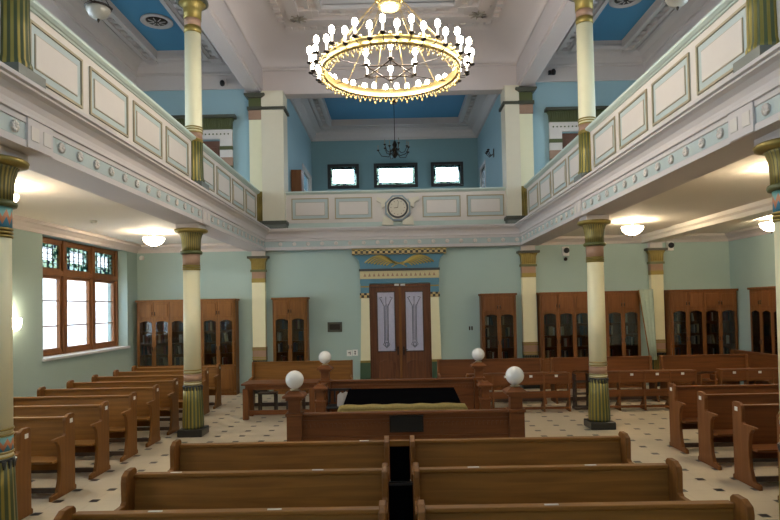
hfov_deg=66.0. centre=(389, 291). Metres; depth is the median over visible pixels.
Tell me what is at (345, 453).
pew
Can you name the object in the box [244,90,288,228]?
pillar
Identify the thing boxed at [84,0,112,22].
hanging lamp
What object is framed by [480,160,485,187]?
window
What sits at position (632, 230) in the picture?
ceiling lamp
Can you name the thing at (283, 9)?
crown molding
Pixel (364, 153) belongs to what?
wall
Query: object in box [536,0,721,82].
crown molding
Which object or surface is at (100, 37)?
crown molding
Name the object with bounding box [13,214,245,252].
crown molding
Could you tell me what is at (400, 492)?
panel
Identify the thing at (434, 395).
cloth
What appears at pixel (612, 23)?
field
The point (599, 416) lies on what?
column
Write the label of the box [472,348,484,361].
globe lamp
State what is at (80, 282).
window
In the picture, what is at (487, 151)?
wall lamp
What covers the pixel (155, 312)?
bookcase
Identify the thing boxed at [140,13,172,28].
ceiling vent
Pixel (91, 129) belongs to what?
gallery
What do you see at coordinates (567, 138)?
door
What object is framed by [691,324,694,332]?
book
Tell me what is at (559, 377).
bench
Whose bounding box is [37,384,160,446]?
pew
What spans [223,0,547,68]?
cove
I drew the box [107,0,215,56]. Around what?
ceiling
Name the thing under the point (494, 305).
bookcase
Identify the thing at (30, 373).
wall
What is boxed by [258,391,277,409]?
stool
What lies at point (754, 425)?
pew
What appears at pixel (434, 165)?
window
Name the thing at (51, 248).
light
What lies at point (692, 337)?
book
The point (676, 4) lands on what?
hanging lamp
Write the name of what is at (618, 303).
bookcase
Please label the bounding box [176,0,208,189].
column
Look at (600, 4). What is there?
trim
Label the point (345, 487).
pew
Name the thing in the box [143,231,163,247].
ceiling lamp
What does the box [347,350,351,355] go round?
light switch
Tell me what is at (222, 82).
security camera
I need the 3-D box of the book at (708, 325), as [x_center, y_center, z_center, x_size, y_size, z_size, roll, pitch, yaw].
[8.245,0.944,15.504,0.050,0.230,0.172,-1,-1,0]
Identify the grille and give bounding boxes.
[146,17,167,26]
[614,0,634,4]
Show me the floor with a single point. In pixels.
(648, 430)
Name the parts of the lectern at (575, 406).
panel, panel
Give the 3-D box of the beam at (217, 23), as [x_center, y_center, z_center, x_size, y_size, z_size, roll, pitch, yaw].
[-3.690,-5.894,6.550,0.500,0.950,18.750,-1,-1,0]
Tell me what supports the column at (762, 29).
on the gallery at (688, 117)
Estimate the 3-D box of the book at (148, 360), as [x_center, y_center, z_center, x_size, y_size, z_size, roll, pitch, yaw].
[-6.258,1.841,15.558,0.050,0.230,0.172,-1,-1,0]
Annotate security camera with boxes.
[219,79,226,87]
[548,69,555,74]
[562,247,569,260]
[666,241,673,250]
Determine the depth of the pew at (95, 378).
11.95 m
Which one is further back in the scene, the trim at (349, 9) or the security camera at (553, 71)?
the security camera at (553, 71)
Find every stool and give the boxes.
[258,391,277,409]
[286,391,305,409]
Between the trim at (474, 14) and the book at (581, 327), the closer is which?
the trim at (474, 14)
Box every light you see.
[43,240,60,270]
[67,245,89,273]
[95,250,114,275]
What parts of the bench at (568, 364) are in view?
panel, rail, foot rail, seat, panel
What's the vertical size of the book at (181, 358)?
0.230 m
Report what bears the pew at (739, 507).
on the floor
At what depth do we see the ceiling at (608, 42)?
14.80 m
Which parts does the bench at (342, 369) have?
panel, seat, foot rail, rail, panel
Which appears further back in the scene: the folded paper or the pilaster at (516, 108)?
the pilaster at (516, 108)
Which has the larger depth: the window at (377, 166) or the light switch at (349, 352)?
the window at (377, 166)
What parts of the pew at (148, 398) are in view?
panel, rail, foot rail, seat, panel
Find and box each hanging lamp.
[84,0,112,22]
[664,0,687,10]
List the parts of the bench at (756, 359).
panel, rail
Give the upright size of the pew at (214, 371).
0.955 m
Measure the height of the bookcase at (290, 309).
2.475 m
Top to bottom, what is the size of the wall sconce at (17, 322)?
0.240 m
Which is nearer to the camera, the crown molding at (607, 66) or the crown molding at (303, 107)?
the crown molding at (607, 66)
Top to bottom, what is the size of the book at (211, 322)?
0.230 m
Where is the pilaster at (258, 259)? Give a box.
[247,251,269,393]
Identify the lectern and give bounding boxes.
[572,369,588,409]
[697,370,716,384]
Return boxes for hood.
[176,117,233,129]
[547,109,603,121]
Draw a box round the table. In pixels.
[241,379,319,419]
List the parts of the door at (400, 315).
frosted pane, raised panel, frosted pane, raised panel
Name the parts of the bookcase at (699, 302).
door, door panel, glass door, door, door panel, glass door, cornice, shelf, shelf, shelf, door, door panel, glass door, door, door panel, glass door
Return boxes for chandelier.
[307,0,474,104]
[377,98,409,158]
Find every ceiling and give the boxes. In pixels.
[13,154,772,244]
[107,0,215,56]
[293,0,482,30]
[308,95,475,127]
[557,0,666,48]
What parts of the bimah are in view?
corner post, post, corner post, rail, panel, carved moulding, rail, panel, carved moulding, corner post, post, corner post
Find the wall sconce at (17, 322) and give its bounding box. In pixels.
[13,318,21,330]
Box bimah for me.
[282,362,527,478]
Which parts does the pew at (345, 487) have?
panel, rail, panel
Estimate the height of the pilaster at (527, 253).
3.720 m
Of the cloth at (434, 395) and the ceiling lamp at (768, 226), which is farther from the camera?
the ceiling lamp at (768, 226)
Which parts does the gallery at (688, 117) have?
panel, panel moulding, panel, panel moulding, panel, panel, panel moulding, panel, panel, panel moulding, panel, panel, panel, panel moulding, panel, panel moulding, handrail, panel, panel moulding, panel moulding, panel, panel, panel moulding, panel moulding, panel, panel moulding, panel, panel, panel moulding, block panel, block panel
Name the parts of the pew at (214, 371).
rail, panel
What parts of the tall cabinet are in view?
door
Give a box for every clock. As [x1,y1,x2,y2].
[376,195,418,224]
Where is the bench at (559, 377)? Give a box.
[465,371,570,411]
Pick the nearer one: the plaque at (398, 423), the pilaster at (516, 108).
the plaque at (398, 423)
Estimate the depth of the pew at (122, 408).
9.24 m
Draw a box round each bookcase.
[135,298,239,395]
[271,297,309,393]
[478,293,516,389]
[536,290,641,388]
[664,288,739,385]
[747,286,777,383]
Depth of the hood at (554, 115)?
15.68 m
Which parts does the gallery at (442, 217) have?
panel, panel moulding, panel moulding, panel, panel, panel moulding, panel, panel moulding, handrail, panel, panel moulding, panel moulding, panel, panel, panel moulding, panel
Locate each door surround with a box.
[171,114,236,167]
[351,247,446,378]
[544,106,607,161]
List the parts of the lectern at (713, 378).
panel, panel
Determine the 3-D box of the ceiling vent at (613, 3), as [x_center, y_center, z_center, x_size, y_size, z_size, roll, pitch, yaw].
[5.201,-6.420,13.221,0.720,0.051,0.720,-1,-1,0]
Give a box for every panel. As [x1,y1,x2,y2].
[389,481,412,519]
[390,439,409,480]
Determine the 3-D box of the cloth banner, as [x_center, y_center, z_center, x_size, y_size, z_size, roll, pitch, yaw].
[6.490,1.195,15.116,0.412,2.501,0.171,-1,-1,0]
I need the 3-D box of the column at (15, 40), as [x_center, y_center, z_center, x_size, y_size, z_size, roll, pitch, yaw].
[-3.552,-3.643,5.619,0.560,3.610,0.560,-1,-1,0]
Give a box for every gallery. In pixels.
[0,0,269,251]
[264,187,520,250]
[515,0,779,245]
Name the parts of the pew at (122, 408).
rail, foot rail, seat, panel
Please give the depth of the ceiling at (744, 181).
10.41 m
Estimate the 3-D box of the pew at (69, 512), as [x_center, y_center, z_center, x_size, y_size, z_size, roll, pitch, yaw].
[-1.047,1.834,3.647,2.060,0.955,0.534,-1,-1,0]
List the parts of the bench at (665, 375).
foot rail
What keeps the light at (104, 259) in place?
attached to the window at (80, 282)
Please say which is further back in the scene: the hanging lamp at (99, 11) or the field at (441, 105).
the field at (441, 105)
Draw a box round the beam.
[641,197,772,242]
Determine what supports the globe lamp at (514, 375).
on the bimah
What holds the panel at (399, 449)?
on the floor
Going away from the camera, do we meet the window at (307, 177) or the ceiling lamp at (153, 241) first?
the ceiling lamp at (153, 241)
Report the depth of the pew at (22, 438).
6.45 m
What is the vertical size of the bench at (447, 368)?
0.979 m
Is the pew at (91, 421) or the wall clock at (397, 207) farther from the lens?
the wall clock at (397, 207)
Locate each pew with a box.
[13,392,137,461]
[13,401,110,479]
[13,413,75,501]
[14,427,32,519]
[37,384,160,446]
[54,500,386,519]
[66,378,179,434]
[91,374,183,420]
[113,368,209,414]
[114,463,388,519]
[131,364,221,408]
[167,435,389,519]
[410,431,632,519]
[413,458,690,519]
[417,494,754,519]
[668,383,778,453]
[697,391,778,469]
[732,401,779,490]
[776,414,779,500]
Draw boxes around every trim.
[82,0,222,64]
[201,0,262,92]
[290,11,485,23]
[301,0,472,16]
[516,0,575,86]
[556,0,673,54]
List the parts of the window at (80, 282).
pane, pane, sill, pane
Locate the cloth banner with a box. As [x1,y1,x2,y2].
[638,289,656,359]
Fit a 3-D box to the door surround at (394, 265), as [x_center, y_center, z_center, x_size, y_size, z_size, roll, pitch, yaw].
[0.269,0.734,15.610,2.460,3.690,0.250,-1,-1,0]
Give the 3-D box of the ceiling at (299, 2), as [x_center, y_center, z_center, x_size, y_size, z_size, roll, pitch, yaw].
[-0.110,-6.751,6.093,5.200,0.120,17.850,-1,-1,0]
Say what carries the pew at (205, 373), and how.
on the floor
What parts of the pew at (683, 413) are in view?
panel, seat, foot rail, rail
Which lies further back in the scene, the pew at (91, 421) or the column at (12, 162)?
the pew at (91, 421)
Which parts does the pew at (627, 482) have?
panel, rail, panel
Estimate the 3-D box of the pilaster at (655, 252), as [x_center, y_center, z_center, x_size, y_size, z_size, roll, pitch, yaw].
[6.948,0.587,15.566,0.520,3.720,0.240,-1,-1,0]
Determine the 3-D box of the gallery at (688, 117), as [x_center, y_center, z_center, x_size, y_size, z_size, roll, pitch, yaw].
[3.450,-2.188,6.529,0.670,1.540,19.000,-1,-1,0]
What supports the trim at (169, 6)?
attached to the ceiling at (115, 8)
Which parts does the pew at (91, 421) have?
rail, foot rail, seat, panel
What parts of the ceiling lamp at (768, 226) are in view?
lamp shade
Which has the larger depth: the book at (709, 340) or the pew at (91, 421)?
the book at (709, 340)
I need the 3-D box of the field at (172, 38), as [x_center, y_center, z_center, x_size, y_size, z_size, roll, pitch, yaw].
[-5.448,-6.442,7.053,1.400,0.100,16.900,-1,-1,0]
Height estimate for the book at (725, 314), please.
0.210 m
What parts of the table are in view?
leg, leg, leg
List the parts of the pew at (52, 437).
rail, foot rail, seat, panel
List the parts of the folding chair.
seat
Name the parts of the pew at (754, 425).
panel, rail, seat, foot rail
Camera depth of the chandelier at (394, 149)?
18.68 m
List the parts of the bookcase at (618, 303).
door panel, door, door panel, glass door, door, door, door panel, glass door, door, glass door, door panel, cornice, shelf, shelf, shelf, glass door, door, door panel, glass door, door, door panel, glass door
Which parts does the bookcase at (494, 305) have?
door, door panel, glass door, cornice, shelf, shelf, shelf, door, door panel, glass door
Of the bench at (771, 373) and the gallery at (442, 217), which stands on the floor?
the bench at (771, 373)
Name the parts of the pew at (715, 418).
panel, seat, rail, foot rail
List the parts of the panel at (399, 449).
rail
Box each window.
[42,237,129,361]
[302,163,311,190]
[327,164,358,188]
[374,162,417,187]
[431,162,463,186]
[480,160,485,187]
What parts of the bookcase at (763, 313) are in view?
door panel, door, glass door, pane, cornice, door panel, door, glass door, pane, door, door panel, glass door, pane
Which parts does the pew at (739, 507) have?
panel, rail, panel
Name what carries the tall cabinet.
on the floor
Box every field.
[110,0,184,50]
[324,95,464,119]
[593,0,655,40]
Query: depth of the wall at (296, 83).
15.85 m
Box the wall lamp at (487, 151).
[485,148,493,157]
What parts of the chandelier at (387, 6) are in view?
bulb, bulb, bulb, bulb, candle arm, bulb, candle arm, bulb, candle arm, bulb, bulb, crown, bulb, bulb, bulb, bulb, bulb, bulb, candle arm, bulb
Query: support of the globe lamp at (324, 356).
on the bimah
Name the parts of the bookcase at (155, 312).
door panel, door, glass door, door panel, door, glass door, door, glass door, door panel, shelf, shelf, shelf, cornice, glass door, door, door panel, glass door, door, door panel, glass door, door panel, door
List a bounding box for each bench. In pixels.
[248,360,352,406]
[437,358,546,403]
[465,371,570,411]
[550,355,659,403]
[607,369,696,410]
[659,354,755,400]
[714,367,778,384]
[723,349,778,384]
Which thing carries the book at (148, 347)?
on the bookcase at (155, 312)
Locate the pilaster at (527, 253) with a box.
[516,245,539,388]
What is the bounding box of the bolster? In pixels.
[337,403,467,411]
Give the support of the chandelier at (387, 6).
hanging from the field
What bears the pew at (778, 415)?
on the floor
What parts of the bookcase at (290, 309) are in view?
door panel, door, glass door, cornice, shelf, shelf, door, door panel, glass door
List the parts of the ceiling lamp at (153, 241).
lamp shade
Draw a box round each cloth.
[342,392,347,403]
[343,387,460,404]
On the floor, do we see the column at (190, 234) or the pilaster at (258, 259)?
the column at (190, 234)
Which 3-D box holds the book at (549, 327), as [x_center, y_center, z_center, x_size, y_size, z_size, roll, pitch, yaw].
[4.120,1.026,15.532,0.050,0.230,0.172,-1,-1,0]
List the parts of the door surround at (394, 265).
checker cornice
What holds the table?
on the floor
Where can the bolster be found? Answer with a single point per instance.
(417, 406)
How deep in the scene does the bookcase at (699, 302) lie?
15.32 m
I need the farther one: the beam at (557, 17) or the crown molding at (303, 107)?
the crown molding at (303, 107)
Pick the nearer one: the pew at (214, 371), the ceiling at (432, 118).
the pew at (214, 371)
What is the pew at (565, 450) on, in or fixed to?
on the floor
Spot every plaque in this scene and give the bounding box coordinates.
[327,322,341,331]
[389,415,423,432]
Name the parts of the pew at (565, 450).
panel, rail, panel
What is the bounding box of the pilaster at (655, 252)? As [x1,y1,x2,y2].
[644,242,667,385]
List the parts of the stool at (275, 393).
leg, seat, leg, leg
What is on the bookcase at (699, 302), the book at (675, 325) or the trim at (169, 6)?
the book at (675, 325)
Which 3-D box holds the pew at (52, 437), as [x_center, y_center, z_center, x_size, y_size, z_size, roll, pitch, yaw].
[-4.918,1.999,7.255,1.988,0.955,0.534,-1,-1,0]
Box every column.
[0,0,45,88]
[0,145,29,519]
[174,223,208,437]
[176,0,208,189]
[569,0,595,182]
[577,215,615,429]
[733,0,778,72]
[753,128,779,519]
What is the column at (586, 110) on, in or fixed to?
on the gallery at (688, 117)
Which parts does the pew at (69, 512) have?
panel, rail, panel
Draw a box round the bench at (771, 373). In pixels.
[714,367,778,384]
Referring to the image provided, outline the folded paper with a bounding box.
[337,392,342,405]
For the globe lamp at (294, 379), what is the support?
on the bimah
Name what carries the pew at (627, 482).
on the floor
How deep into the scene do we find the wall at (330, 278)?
15.76 m
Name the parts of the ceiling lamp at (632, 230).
lamp shade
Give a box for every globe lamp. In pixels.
[285,370,303,390]
[319,351,330,364]
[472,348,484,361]
[505,366,523,386]
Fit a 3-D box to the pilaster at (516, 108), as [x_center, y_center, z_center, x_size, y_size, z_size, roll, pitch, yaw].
[3.386,-3.535,15.765,0.880,3.620,0.700,-1,-1,0]
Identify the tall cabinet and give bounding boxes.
[291,169,303,191]
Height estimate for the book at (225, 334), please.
0.235 m
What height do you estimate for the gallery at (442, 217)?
1.540 m
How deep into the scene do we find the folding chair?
10.76 m
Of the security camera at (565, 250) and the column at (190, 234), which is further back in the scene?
the security camera at (565, 250)
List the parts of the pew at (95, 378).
panel, rail, foot rail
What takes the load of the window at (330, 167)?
in the wall at (364, 153)
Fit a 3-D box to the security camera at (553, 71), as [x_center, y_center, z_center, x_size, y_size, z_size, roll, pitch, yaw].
[4.254,-5.749,15.736,0.184,0.169,0.154,-1,-1,0]
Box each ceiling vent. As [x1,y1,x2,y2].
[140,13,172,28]
[609,0,641,7]
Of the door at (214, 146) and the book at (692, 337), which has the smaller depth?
the book at (692, 337)
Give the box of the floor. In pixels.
[22,385,778,519]
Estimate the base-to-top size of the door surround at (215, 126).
3.100 m
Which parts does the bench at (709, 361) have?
panel, rail, panel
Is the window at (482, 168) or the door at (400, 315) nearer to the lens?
the door at (400, 315)
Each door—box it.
[203,141,219,156]
[369,283,431,378]
[562,133,577,148]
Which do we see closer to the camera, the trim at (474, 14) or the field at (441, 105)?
the trim at (474, 14)
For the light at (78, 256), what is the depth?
13.46 m
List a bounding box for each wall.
[12,228,136,396]
[137,80,729,392]
[244,63,535,98]
[287,99,311,191]
[311,138,478,190]
[477,94,502,187]
[729,233,775,384]
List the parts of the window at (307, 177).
pane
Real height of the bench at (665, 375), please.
0.790 m
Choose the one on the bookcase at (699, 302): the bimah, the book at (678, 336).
the book at (678, 336)
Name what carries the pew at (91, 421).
on the floor
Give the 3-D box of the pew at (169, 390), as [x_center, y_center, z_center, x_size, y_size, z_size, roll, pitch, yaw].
[-4.890,2.087,10.854,1.988,0.955,0.534,-1,-1,0]
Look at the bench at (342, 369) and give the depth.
13.53 m
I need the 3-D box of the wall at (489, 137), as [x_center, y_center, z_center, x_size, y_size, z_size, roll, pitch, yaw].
[3.344,-3.801,18.948,0.300,4.400,5.650,-1,-1,0]
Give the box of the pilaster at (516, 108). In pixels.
[499,85,536,223]
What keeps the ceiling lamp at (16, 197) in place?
attached to the ceiling at (744, 181)
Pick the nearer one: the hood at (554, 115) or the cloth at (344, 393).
the cloth at (344, 393)
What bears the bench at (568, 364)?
on the floor
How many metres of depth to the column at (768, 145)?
5.48 m
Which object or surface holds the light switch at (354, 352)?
attached to the wall at (330, 278)
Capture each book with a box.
[146,358,150,365]
[147,346,150,354]
[163,357,167,365]
[180,357,183,364]
[210,321,213,330]
[223,333,227,341]
[547,326,550,335]
[579,326,583,334]
[674,324,677,332]
[677,335,680,343]
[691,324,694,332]
[691,336,694,343]
[706,323,711,331]
[707,313,711,320]
[707,335,711,343]
[723,312,727,320]
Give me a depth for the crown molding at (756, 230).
15.59 m
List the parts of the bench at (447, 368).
panel, rail, foot rail, panel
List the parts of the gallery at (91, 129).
block panel, block panel, panel moulding, panel, panel moulding, panel, panel moulding, panel, panel moulding, panel, handrail, panel, panel moulding, panel moulding, panel, panel, panel moulding, panel moulding, panel, panel, panel, panel moulding, panel, panel moulding, panel, panel, panel moulding, panel, panel, panel moulding, panel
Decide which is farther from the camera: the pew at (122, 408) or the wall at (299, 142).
the wall at (299, 142)
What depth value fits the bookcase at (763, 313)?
13.68 m
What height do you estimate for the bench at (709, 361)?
0.979 m
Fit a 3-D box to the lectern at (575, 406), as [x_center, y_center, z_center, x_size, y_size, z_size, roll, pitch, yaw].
[3.962,2.016,12.419,0.340,0.825,0.270,-1,-1,0]
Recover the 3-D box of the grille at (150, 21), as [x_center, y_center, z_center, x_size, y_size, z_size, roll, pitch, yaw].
[-5.363,-6.194,13.798,0.480,0.046,0.480,-1,-1,0]
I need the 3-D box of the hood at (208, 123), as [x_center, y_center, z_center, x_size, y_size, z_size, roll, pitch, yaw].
[-4.918,-4.401,15.805,1.600,0.289,0.194,-1,-1,0]
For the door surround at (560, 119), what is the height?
3.100 m
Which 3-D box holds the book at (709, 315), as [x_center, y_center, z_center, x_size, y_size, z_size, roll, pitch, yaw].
[8.232,0.653,15.462,0.037,0.210,0.152,-1,-1,0]
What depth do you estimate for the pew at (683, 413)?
9.04 m
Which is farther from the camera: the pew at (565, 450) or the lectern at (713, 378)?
the lectern at (713, 378)
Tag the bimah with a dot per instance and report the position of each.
(479, 420)
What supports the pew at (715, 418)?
on the floor
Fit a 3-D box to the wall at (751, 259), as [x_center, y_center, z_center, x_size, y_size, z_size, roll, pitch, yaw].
[8.983,0.218,6.301,0.300,3.920,18.750,-1,-1,0]
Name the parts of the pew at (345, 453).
panel, rail, panel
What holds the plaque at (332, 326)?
attached to the wall at (330, 278)
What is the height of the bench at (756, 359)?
0.979 m
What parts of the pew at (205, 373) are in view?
panel, rail, panel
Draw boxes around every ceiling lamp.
[14,193,18,201]
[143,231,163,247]
[621,220,643,237]
[759,216,773,232]
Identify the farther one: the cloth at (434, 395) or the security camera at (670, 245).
the security camera at (670, 245)
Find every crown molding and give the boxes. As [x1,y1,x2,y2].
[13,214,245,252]
[36,0,242,90]
[270,0,503,30]
[290,94,498,141]
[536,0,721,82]
[540,225,773,244]
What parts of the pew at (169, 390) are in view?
panel, rail, foot rail, seat, panel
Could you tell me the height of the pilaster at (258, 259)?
3.720 m
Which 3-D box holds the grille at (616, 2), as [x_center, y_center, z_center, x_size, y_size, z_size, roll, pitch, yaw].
[5.201,-6.417,13.221,0.480,0.046,0.480,-1,-1,0]

